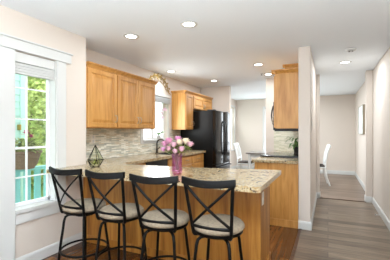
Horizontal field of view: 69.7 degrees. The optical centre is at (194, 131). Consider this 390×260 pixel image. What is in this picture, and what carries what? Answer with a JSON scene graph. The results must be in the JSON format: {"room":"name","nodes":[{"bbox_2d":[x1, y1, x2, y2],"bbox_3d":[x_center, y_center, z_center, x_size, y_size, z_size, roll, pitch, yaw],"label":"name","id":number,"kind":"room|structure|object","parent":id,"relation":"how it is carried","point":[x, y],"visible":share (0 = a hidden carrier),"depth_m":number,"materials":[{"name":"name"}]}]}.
{"room":"kitchen","nodes":[
{"label":"kitchen","id":0,"kind":"room"},
{"bbox_2d":[0,5,85,258],"bbox_3d":[-2.919,0.080,0.556,0.450,2.440,6.500,0,0,25],"label":"wall","id":1,"kind":"structure","parent":0,"point":[33,235],"depth_m":3.14,"materials":[{"name":"beige paint"}]},
{"bbox_2d":[0,46,14,259],"bbox_3d":[-1.711,0.267,2.549,0.022,2.067,0.137,0,0,25],"label":"trim","id":2,"kind":"structure","parent":1,"relation":"attached to","point":[7,55],"depth_m":2.54,"materials":[{"name":"white paint"}]},
{"bbox_2d":[0,32,72,63],"bbox_3d":[-1.791,-0.824,2.353,0.045,0.112,1.835,0,0,25],"label":"trim","id":3,"kind":"structure","parent":1,"relation":"attached to","point":[9,41],"depth_m":2.76,"materials":[{"name":"grey paint"}]},
{"bbox_2d":[15,61,65,224],"bbox_3d":[-1.625,0.051,2.854,0.155,1.637,0.639,0,0,25],"label":"window","id":4,"kind":"structure","parent":1,"relation":"in","point":[27,210],"depth_m":3.02,"materials":[{"name":"white paint"}]},
{"bbox_2d":[15,51,54,79],"bbox_3d":[-1.633,-0.659,2.831,0.070,0.201,0.433,0,0,25],"label":"window blind","id":5,"kind":"object","parent":4,"relation":"attached to","point":[25,64],"visible":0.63,"depth_m":2.80,"materials":[{"name":"white fabric"}]},
{"bbox_2d":[15,232,81,259],"bbox_3d":[-2.722,1.245,0.429,0.014,0.110,6.440,0,0,25],"label":"baseboard","id":6,"kind":"structure","parent":1,"relation":"attached to","point":[49,250],"depth_m":2.94,"materials":[{"name":"grey paint"}]},
{"bbox_2d":[86,49,235,166],"bbox_3d":[-0.129,0.080,6.814,0.120,2.440,7.200,0,0,25],"label":"wall","id":7,"kind":"structure","parent":0,"point":[173,84],"depth_m":5.58,"materials":[{"name":"beige paint"}]},
{"bbox_2d":[86,61,118,128],"bbox_3d":[-1.325,-0.454,3.699,0.374,0.807,0.535,0,0,25],"label":"upper cabinet","id":8,"kind":"object","parent":7,"relation":"attached to","point":[101,80],"visible":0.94,"depth_m":3.60,"materials":[{"name":"brown wood"}]},
{"bbox_2d":[101,70,157,128],"bbox_3d":[-0.997,-0.454,4.389,0.374,0.807,0.987,0,0,25],"label":"upper cabinet","id":9,"kind":"object","parent":7,"relation":"attached to","point":[135,93],"visible":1,"depth_m":4.24,"materials":[{"name":"brown wood"}]},
{"bbox_2d":[86,128,179,160],"bbox_3d":[-0.972,0.169,4.890,0.008,0.442,3.000,0,0,25],"label":"tiled wall","id":10,"kind":"structure","parent":7,"relation":"attached to","point":[110,143],"depth_m":4.38,"materials":[{"name":"tile"}]},
{"bbox_2d":[91,135,94,143],"bbox_3d":[-1.424,0.100,3.920,0.007,0.120,0.080,0,0,25],"label":"wall outlet","id":11,"kind":"object","parent":10,"relation":"attached to","point":[92,136],"visible":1,"depth_m":3.90,"materials":[{"name":"beige plastic"}]},
{"bbox_2d":[141,92,169,143],"bbox_3d":[-0.775,-0.275,5.383,0.160,0.970,1.000,0,0,25],"label":"window","id":12,"kind":"structure","parent":7,"relation":"in","point":[153,139],"depth_m":5.52,"materials":[{"name":"grey paint"}]},
{"bbox_2d":[156,107,166,138],"bbox_3d":[-0.661,-0.174,5.419,0.172,0.635,0.310,0,0,7],"label":"orchid","id":13,"kind":"object","parent":12,"relation":"on","point":[164,108],"visible":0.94,"depth_m":5.40,"materials":[{"name":"white plant"}]},
{"bbox_2d":[155,93,170,103],"bbox_3d":[-0.713,-0.647,5.354,0.042,0.165,0.940,0,0,25],"label":"roman shade","id":14,"kind":"object","parent":12,"relation":"attached to","point":[159,98],"visible":0.58,"depth_m":5.49,"materials":[{"name":"grey fabric"}]},
{"bbox_2d":[149,73,170,94],"bbox_3d":[-0.704,-0.946,5.393,0.030,0.371,0.883,0,0,25],"label":"scroll","id":15,"kind":"object","parent":7,"relation":"attached to","point":[164,79],"visible":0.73,"depth_m":5.53,"materials":[{"name":"gold metal"}]},
{"bbox_2d":[171,90,194,129],"bbox_3d":[-0.255,-0.454,5.952,0.374,0.807,0.395,0,0,25],"label":"upper cabinet","id":16,"kind":"object","parent":7,"relation":"attached to","point":[182,100],"visible":1,"depth_m":5.83,"materials":[{"name":"brown wood"}]},
{"bbox_2d":[193,93,212,110],"bbox_3d":[0.066,-0.678,6.627,0.374,0.357,1.092,0,0,25],"label":"upper cabinet","id":17,"kind":"object","parent":7,"relation":"attached to","point":[201,102],"visible":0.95,"depth_m":6.50,"materials":[{"name":"brown wood"}]},
{"bbox_2d":[231,105,234,150],"bbox_3d":[1.201,-0.125,9.532,0.150,1.590,0.890,0,0,25],"label":"window","id":18,"kind":"structure","parent":7,"relation":"in","point":[233,106],"depth_m":9.85,"materials":[{"name":"grey paint"}]},
{"bbox_2d":[0,0,389,99],"bbox_3d":[0.213,-1.190,3.054,3.965,0.100,13.940,0,0,25],"label":"ceiling","id":19,"kind":"structure","parent":0,"point":[229,37],"depth_m":3.24,"materials":[{"name":"white paint"}]},
{"bbox_2d":[123,33,138,38],"bbox_3d":[-0.756,-1.135,3.326,0.188,0.009,0.188,0,0,25],"label":"recessed light","id":20,"kind":"object","parent":19,"relation":"in","point":[128,35],"visible":1,"depth_m":3.32,"materials":[{"name":"grey paint"}]},
{"bbox_2d":[180,21,197,27],"bbox_3d":[-0.064,-1.135,2.953,0.188,0.009,0.188,0,0,25],"label":"recessed light","id":21,"kind":"object","parent":19,"relation":"in","point":[187,24],"visible":1,"depth_m":2.95,"materials":[{"name":"grey paint"}]},
{"bbox_2d":[339,61,351,63],"bbox_3d":[2.444,-1.135,4.563,0.188,0.009,0.188,0,0,25],"label":"recessed light","id":22,"kind":"object","parent":19,"relation":"in","point":[341,62],"visible":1,"depth_m":4.57,"materials":[{"name":"grey paint"}]},
{"bbox_2d":[346,48,355,51],"bbox_3d":[2.141,-1.123,3.843,0.130,0.033,0.130,0,0,25],"label":"smoke detector","id":23,"kind":"object","parent":19,"relation":"attached to","point":[348,49],"visible":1,"depth_m":3.81,"materials":[{"name":"grey paint"}]},
{"bbox_2d":[42,168,389,259],"bbox_3d":[0.213,1.325,3.054,3.725,0.050,13.700,0,0,25],"label":"floor","id":24,"kind":"structure","parent":0,"point":[341,229],"depth_m":3.52,"materials":[{"name":"brown wood"}]},
{"bbox_2d":[49,166,110,259],"bbox_3d":[-1.017,0.799,2.521,0.419,1.000,0.476,0,0,25],"label":"bar stool","id":25,"kind":"object","parent":24,"relation":"on","point":[83,207],"visible":0.94,"depth_m":2.40,"materials":[{"name":"black metal"}]},
{"bbox_2d":[85,169,146,259],"bbox_3d":[-0.632,0.799,2.338,0.419,1.000,0.476,0,0,23],"label":"bar stool","id":26,"kind":"object","parent":24,"relation":"on","point":[123,212],"visible":0.95,"depth_m":2.22,"materials":[{"name":"black metal"}]},
{"bbox_2d":[145,159,167,165],"bbox_3d":[-0.846,0.866,4.437,0.605,0.867,0.600,0,0,25],"label":"dishwasher","id":27,"kind":"object","parent":24,"relation":"on","point":[164,162],"visible":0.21,"depth_m":4.35,"materials":[{"name":"black plastic"}]},
{"bbox_2d":[129,173,190,259],"bbox_3d":[-0.236,0.799,2.140,0.419,1.000,0.476,0,0,18],"label":"bar stool","id":28,"kind":"object","parent":24,"relation":"on","point":[159,220],"visible":1,"depth_m":2.01,"materials":[{"name":"black metal"}]},
{"bbox_2d":[83,177,270,259],"bbox_3d":[-0.409,0.866,3.214,2.444,0.867,0.575,0,0,25],"label":"base cabinet","id":29,"kind":"object","parent":24,"relation":"on","point":[255,237],"visible":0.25,"depth_m":2.76,"materials":[{"name":"brown wood"}]},
{"bbox_2d":[46,150,280,192],"bbox_3d":[0.053,0.410,4.076,2.542,0.040,3.470,0,0,25],"label":"countertop","id":30,"kind":"structure","parent":29,"relation":"on","point":[247,180],"depth_m":2.76,"materials":[{"name":"stone"}]},
{"bbox_2d":[88,145,103,166],"bbox_3d":[-1.127,0.266,3.148,0.165,0.245,0.174,0,0,25],"label":"terrarium","id":31,"kind":"object","parent":30,"relation":"on","point":[95,146],"visible":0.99,"depth_m":3.13,"materials":[{"name":"black metal"}]},
{"bbox_2d":[155,139,163,152],"bbox_3d":[-0.652,0.256,5.224,0.118,0.268,0.204,0,0,-38],"label":"faucet","id":32,"kind":"object","parent":30,"relation":"on","point":[157,148],"visible":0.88,"depth_m":5.24,"materials":[{"name":"brown metal"}]},
{"bbox_2d":[156,152,185,154],"bbox_3d":[-0.467,0.492,5.170,0.436,0.195,0.696,0,0,25],"label":"sink","id":33,"kind":"object","parent":30,"relation":"in","point":[164,153],"visible":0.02,"depth_m":5.44,"materials":[{"name":"silver metal"}]},
{"bbox_3d":[-0.166,0.287,2.592,0.108,0.205,0.107,0,0,25],"label":"flower vase","id":34,"kind":"object","parent":30,"relation":"on","visible":0},
{"bbox_2d":[160,147,176,169],"bbox_3d":[-0.242,0.245,2.592,0.136,0.210,0.136,0,0,-40],"label":"flower","id":35,"kind":"object","parent":34,"relation":"in","point":[162,148],"visible":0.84,"depth_m":2.58,"materials":[{"name":"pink plant"}]},
{"bbox_2d":[164,137,174,154],"bbox_3d":[-0.219,0.200,2.579,0.137,0.301,0.120,0,0,-39],"label":"flower","id":36,"kind":"object","parent":34,"relation":"in","point":[168,140],"visible":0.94,"depth_m":2.55,"materials":[{"name":"pink plant"}]},
{"bbox_2d":[161,141,178,169],"bbox_3d":[-0.242,0.216,2.613,0.144,0.269,0.140,0,0,-27],"label":"flower","id":37,"kind":"object","parent":34,"relation":"in","point":[164,144],"visible":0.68,"depth_m":2.60,"materials":[{"name":"pink plant"}]},
{"bbox_2d":[166,146,176,161],"bbox_3d":[-0.201,0.239,2.550,0.143,0.222,0.096,0,0,-29],"label":"flower","id":38,"kind":"object","parent":34,"relation":"in","point":[168,148],"visible":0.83,"depth_m":2.53,"materials":[{"name":"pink plant"}]},
{"bbox_2d":[170,142,177,150],"bbox_3d":[-0.179,0.220,2.551,0.121,0.261,0.125,0,0,25],"label":"flower","id":39,"kind":"object","parent":34,"relation":"in","point":[173,144],"visible":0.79,"depth_m":2.52,"materials":[{"name":"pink plant"}]},
{"bbox_2d":[170,149,181,169],"bbox_3d":[-0.176,0.250,2.539,0.124,0.200,0.126,0,0,-42],"label":"flower","id":40,"kind":"object","parent":34,"relation":"in","point":[175,151],"visible":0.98,"depth_m":2.51,"materials":[{"name":"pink plant"}]},
{"bbox_2d":[174,139,183,168],"bbox_3d":[-0.148,0.208,2.552,0.123,0.286,0.133,0,0,25],"label":"flower","id":41,"kind":"object","parent":34,"relation":"in","point":[179,141],"visible":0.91,"depth_m":2.51,"materials":[{"name":"beige plant"}]},
{"bbox_2d":[176,146,186,164],"bbox_3d":[-0.135,0.239,2.532,0.139,0.224,0.135,0,0,25],"label":"flower","id":42,"kind":"object","parent":34,"relation":"in","point":[181,149],"visible":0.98,"depth_m":2.49,"materials":[{"name":"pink plant"}]},
{"bbox_2d":[176,138,189,161],"bbox_3d":[-0.118,0.203,2.537,0.154,0.296,0.109,0,0,12],"label":"flower","id":43,"kind":"object","parent":34,"relation":"in","point":[185,140],"visible":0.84,"depth_m":2.51,"materials":[{"name":"beige plant"}]},
{"bbox_2d":[176,142,193,166],"bbox_3d":[-0.096,0.219,2.556,0.182,0.264,0.117,0,0,2],"label":"flower","id":44,"kind":"object","parent":34,"relation":"in","point":[188,143],"visible":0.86,"depth_m":2.53,"materials":[{"name":"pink plant"}]},
{"bbox_2d":[168,155,192,166],"bbox_3d":[-0.505,0.866,5.111,0.642,0.867,0.900,0,0,25],"label":"base cabinet","id":45,"kind":"object","parent":24,"relation":"on","point":[184,161],"visible":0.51,"depth_m":5.07,"materials":[{"name":"brown wood"}]},
{"bbox_2d":[191,153,203,167],"bbox_3d":[-0.189,0.866,5.777,0.642,0.867,0.565,0,0,25],"label":"base cabinet","id":46,"kind":"object","parent":24,"relation":"on","point":[197,159],"visible":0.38,"depth_m":5.66,"materials":[{"name":"brown wood"}]},
{"bbox_2d":[180,109,230,167],"bbox_3d":[0.294,0.412,6.443,0.922,1.774,0.948,0,0,25],"label":"refrigerator","id":47,"kind":"object","parent":24,"relation":"on","point":[210,132],"visible":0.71,"depth_m":6.00,"materials":[{"name":"black metal"}]},
{"bbox_2d":[181,176,244,259],"bbox_3d":[0.158,0.799,1.997,0.419,1.000,0.476,0,0,24],"label":"bar stool","id":48,"kind":"object","parent":24,"relation":"on","point":[225,227],"visible":1,"depth_m":1.87,"materials":[{"name":"black metal"}]},
{"bbox_2d":[233,143,254,168],"bbox_3d":[1.373,0.808,7.784,0.539,0.996,0.442,0,0,25],"label":"dining chair","id":49,"kind":"object","parent":24,"relation":"on","point":[238,150],"visible":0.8,"depth_m":7.69,"materials":[{"name":"white paint"}]},
{"bbox_2d":[246,151,265,168],"bbox_3d":[2.302,0.920,7.376,1.730,0.760,0.900,0,0,25],"label":"dining table","id":50,"kind":"object","parent":24,"relation":"on","point":[255,154],"visible":0.33,"depth_m":7.35,"materials":[{"name":"grey"}]},
{"bbox_2d":[254,162,297,228],"bbox_3d":[1.205,0.866,4.094,0.614,0.867,0.461,0,0,25],"label":"base cabinet","id":51,"kind":"object","parent":24,"relation":"on","point":[284,189],"visible":0.55,"depth_m":3.83,"materials":[{"name":"brown wood"}]},
{"bbox_2d":[252,157,297,163],"bbox_3d":[1.195,0.410,4.083,0.624,0.040,0.492,0,0,25],"label":"countertop","id":52,"kind":"structure","parent":51,"relation":"on","point":[281,160],"depth_m":3.94,"materials":[{"name":"beige stone"}]},
{"bbox_2d":[260,152,297,157],"bbox_3d":[1.459,0.831,4.659,0.637,0.937,0.768,0,0,25],"label":"range","id":53,"kind":"object","parent":24,"relation":"on","point":[269,154],"visible":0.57,"depth_m":4.48,"materials":[{"name":"black metal"}]},
{"bbox_2d":[320,144,330,185],"bbox_3d":[3.072,0.808,6.983,0.539,0.996,0.442,0,0,18],"label":"dining chair","id":54,"kind":"object","parent":24,"relation":"on","point":[324,165],"visible":0.72,"depth_m":6.75,"materials":[{"name":"white paint"}]},
{"bbox_3d":[1.829,0.866,5.367,0.580,0.867,0.815,0,0,25],"label":"base cabinet","id":55,"kind":"object","parent":24,"relation":"on","visible":0},
{"bbox_3d":[1.808,0.410,5.376,0.624,0.040,0.819,0,0,25],"label":"countertop","id":56,"kind":"structure","parent":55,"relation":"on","visible":0},
{"bbox_2d":[285,137,297,152],"bbox_3d":[1.855,0.210,5.080,0.498,0.358,0.375,0,0,-37],"label":"potted plant","id":57,"kind":"object","parent":56,"relation":"on","point":[295,146],"visible":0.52,"depth_m":5.03,"materials":[{"name":"green plant"}]},
{"bbox_2d":[201,86,230,167],"bbox_3d":[0.527,0.080,7.145,0.780,2.440,0.120,0,0,25],"label":"wall","id":58,"kind":"structure","parent":0,"point":[221,101],"depth_m":7.01,"materials":[{"name":"beige paint"}]},
{"bbox_2d":[266,46,319,221],"bbox_3d":[1.572,0.080,4.883,1.050,2.440,2.170,0,0,25],"label":"wall","id":59,"kind":"structure","parent":0,"point":[308,81],"depth_m":3.76,"materials":[{"name":"beige paint"}]},
{"bbox_2d":[271,68,297,128],"bbox_3d":[1.314,-0.454,4.026,0.360,0.807,0.491,0,0,25],"label":"upper cabinet","id":60,"kind":"object","parent":59,"relation":"attached to","point":[285,80],"visible":0.94,"depth_m":3.83,"materials":[{"name":"brown wood"}]},
{"bbox_2d":[274,131,297,150],"bbox_3d":[1.966,0.165,5.760,0.669,0.450,0.008,0,0,25],"label":"tiled wall","id":61,"kind":"structure","parent":59,"relation":"attached to","point":[280,137],"depth_m":5.81,"materials":[{"name":"tile"}]},
{"bbox_2d":[283,63,297,68],"bbox_3d":[1.622,-0.750,4.564,0.264,0.550,0.798,0,0,25],"label":"upper cabinet","id":62,"kind":"object","parent":59,"relation":"attached to","point":[295,65],"visible":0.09,"depth_m":4.22,"materials":[{"name":"brown wood"}]},
{"bbox_2d":[271,102,297,130],"bbox_3d":[1.533,-0.243,4.622,0.475,0.462,0.768,0,0,25],"label":"microwave","id":63,"kind":"object","parent":62,"relation":"attached to","point":[272,110],"visible":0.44,"depth_m":4.34,"materials":[{"name":"black plastic"}]},
{"bbox_2d":[298,192,320,230],"bbox_3d":[1.954,1.245,4.693,0.170,0.110,2.190,0,0,27],"label":"baseboard","id":64,"kind":"structure","parent":59,"relation":"attached to","point":[304,225],"depth_m":3.75,"materials":[{"name":"grey paint"}]},
{"bbox_2d":[289,229,301,259],"bbox_3d":[-0.306,1.295,0.137,0.036,0.008,7.984,0,0,25],"label":"trim","id":65,"kind":"structure","parent":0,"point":[299,230],"depth_m":3.19,"materials":[{"name":"brown wood"}]},
{"bbox_2d":[236,94,354,170],"bbox_3d":[3.178,0.080,9.296,3.965,2.440,0.120,0,0,25],"label":"wall","id":66,"kind":"structure","parent":0,"point":[337,112],"depth_m":8.76,"materials":[{"name":"beige paint"}]},
{"bbox_2d":[263,107,265,150],"bbox_3d":[2.881,0.215,9.398,1.200,2.170,0.090,0,0,25],"label":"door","id":67,"kind":"structure","parent":66,"relation":"in","point":[264,108],"depth_m":9.60,"materials":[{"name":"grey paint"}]},
{"bbox_2d":[238,165,354,174],"bbox_3d":[3.142,1.245,9.238,3.710,0.110,0.014,0,0,25],"label":"baseboard","id":68,"kind":"structure","parent":66,"relation":"attached to","point":[242,167],"depth_m":8.67,"materials":[{"name":"grey paint"}]},
{"bbox_2d":[320,197,364,201],"bbox_3d":[2.817,1.295,5.360,0.790,0.008,0.040,0,0,25],"label":"trim","id":69,"kind":"structure","parent":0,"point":[320,197],"depth_m":5.36,"materials":[{"name":"brown wood"}]},
{"bbox_2d":[355,47,389,220],"bbox_3d":[1.903,0.080,2.252,0.225,2.440,13.700,0,0,25],"label":"wall","id":70,"kind":"structure","parent":0,"point":[372,148],"depth_m":4.86,"materials":[{"name":"beige paint"}]},
{"bbox_2d":[358,104,364,133],"bbox_3d":[3.984,-0.285,6.704,0.044,0.670,0.970,0,0,25],"label":"wall picture","id":71,"kind":"object","parent":70,"relation":"attached to","point":[361,110],"visible":1,"depth_m":6.52,"materials":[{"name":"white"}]},
{"bbox_2d":[355,172,389,230],"bbox_3d":[1.842,1.245,2.280,0.119,0.110,13.700,0,0,25],"label":"baseboard","id":72,"kind":"structure","parent":70,"relation":"attached to","point":[368,199],"depth_m":4.77,"materials":[{"name":"grey paint"}]},
{"label":"outside","id":73,"kind":"structure","parent":0,"visible":0},
{"bbox_2d":[31,178,42,199],"bbox_3d":[-5.600,1.625,8.196,10.850,0.050,22.000,0,0,25],"label":"ground","id":74,"kind":"structure","parent":73,"point":[32,186],"depth_m":7.53,"materials":[{"name":"green plant"}]},
{"bbox_2d":[15,74,24,201],"bbox_3d":[-5.953,-1.050,3.899,2.300,5.300,5.935,0,0,25],"label":"house","id":75,"kind":"structure","parent":74,"relation":"on","point":[19,79],"depth_m":6.02,"materials":[{"name":"teal"}]},
{"bbox_2d":[15,165,45,202],"bbox_3d":[-2.198,1.032,3.646,0.140,1.135,2.100,0,0,25],"label":"fence","id":76,"kind":"object","parent":74,"relation":"on","point":[37,170],"visible":0.1,"depth_m":3.68,"materials":[{"name":"teal paint"}]},
{"bbox_2d":[15,130,42,169],"bbox_3d":[-2.183,0.219,3.579,0.452,0.490,0.459,0,0,-31],"label":"flower pot","id":77,"kind":"object","parent":76,"relation":"on","point":[33,155],"visible":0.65,"depth_m":3.47,"materials":[{"name":"brown wicker"}]},
{"bbox_2d":[28,76,45,185],"bbox_3d":[-5.127,-0.620,8.641,3.199,4.624,3.256,0,0,25],"label":"leafy tree","id":78,"kind":"object","parent":74,"relation":"on","point":[34,126],"visible":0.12,"depth_m":7.71,"materials":[{"name":"green plant"}]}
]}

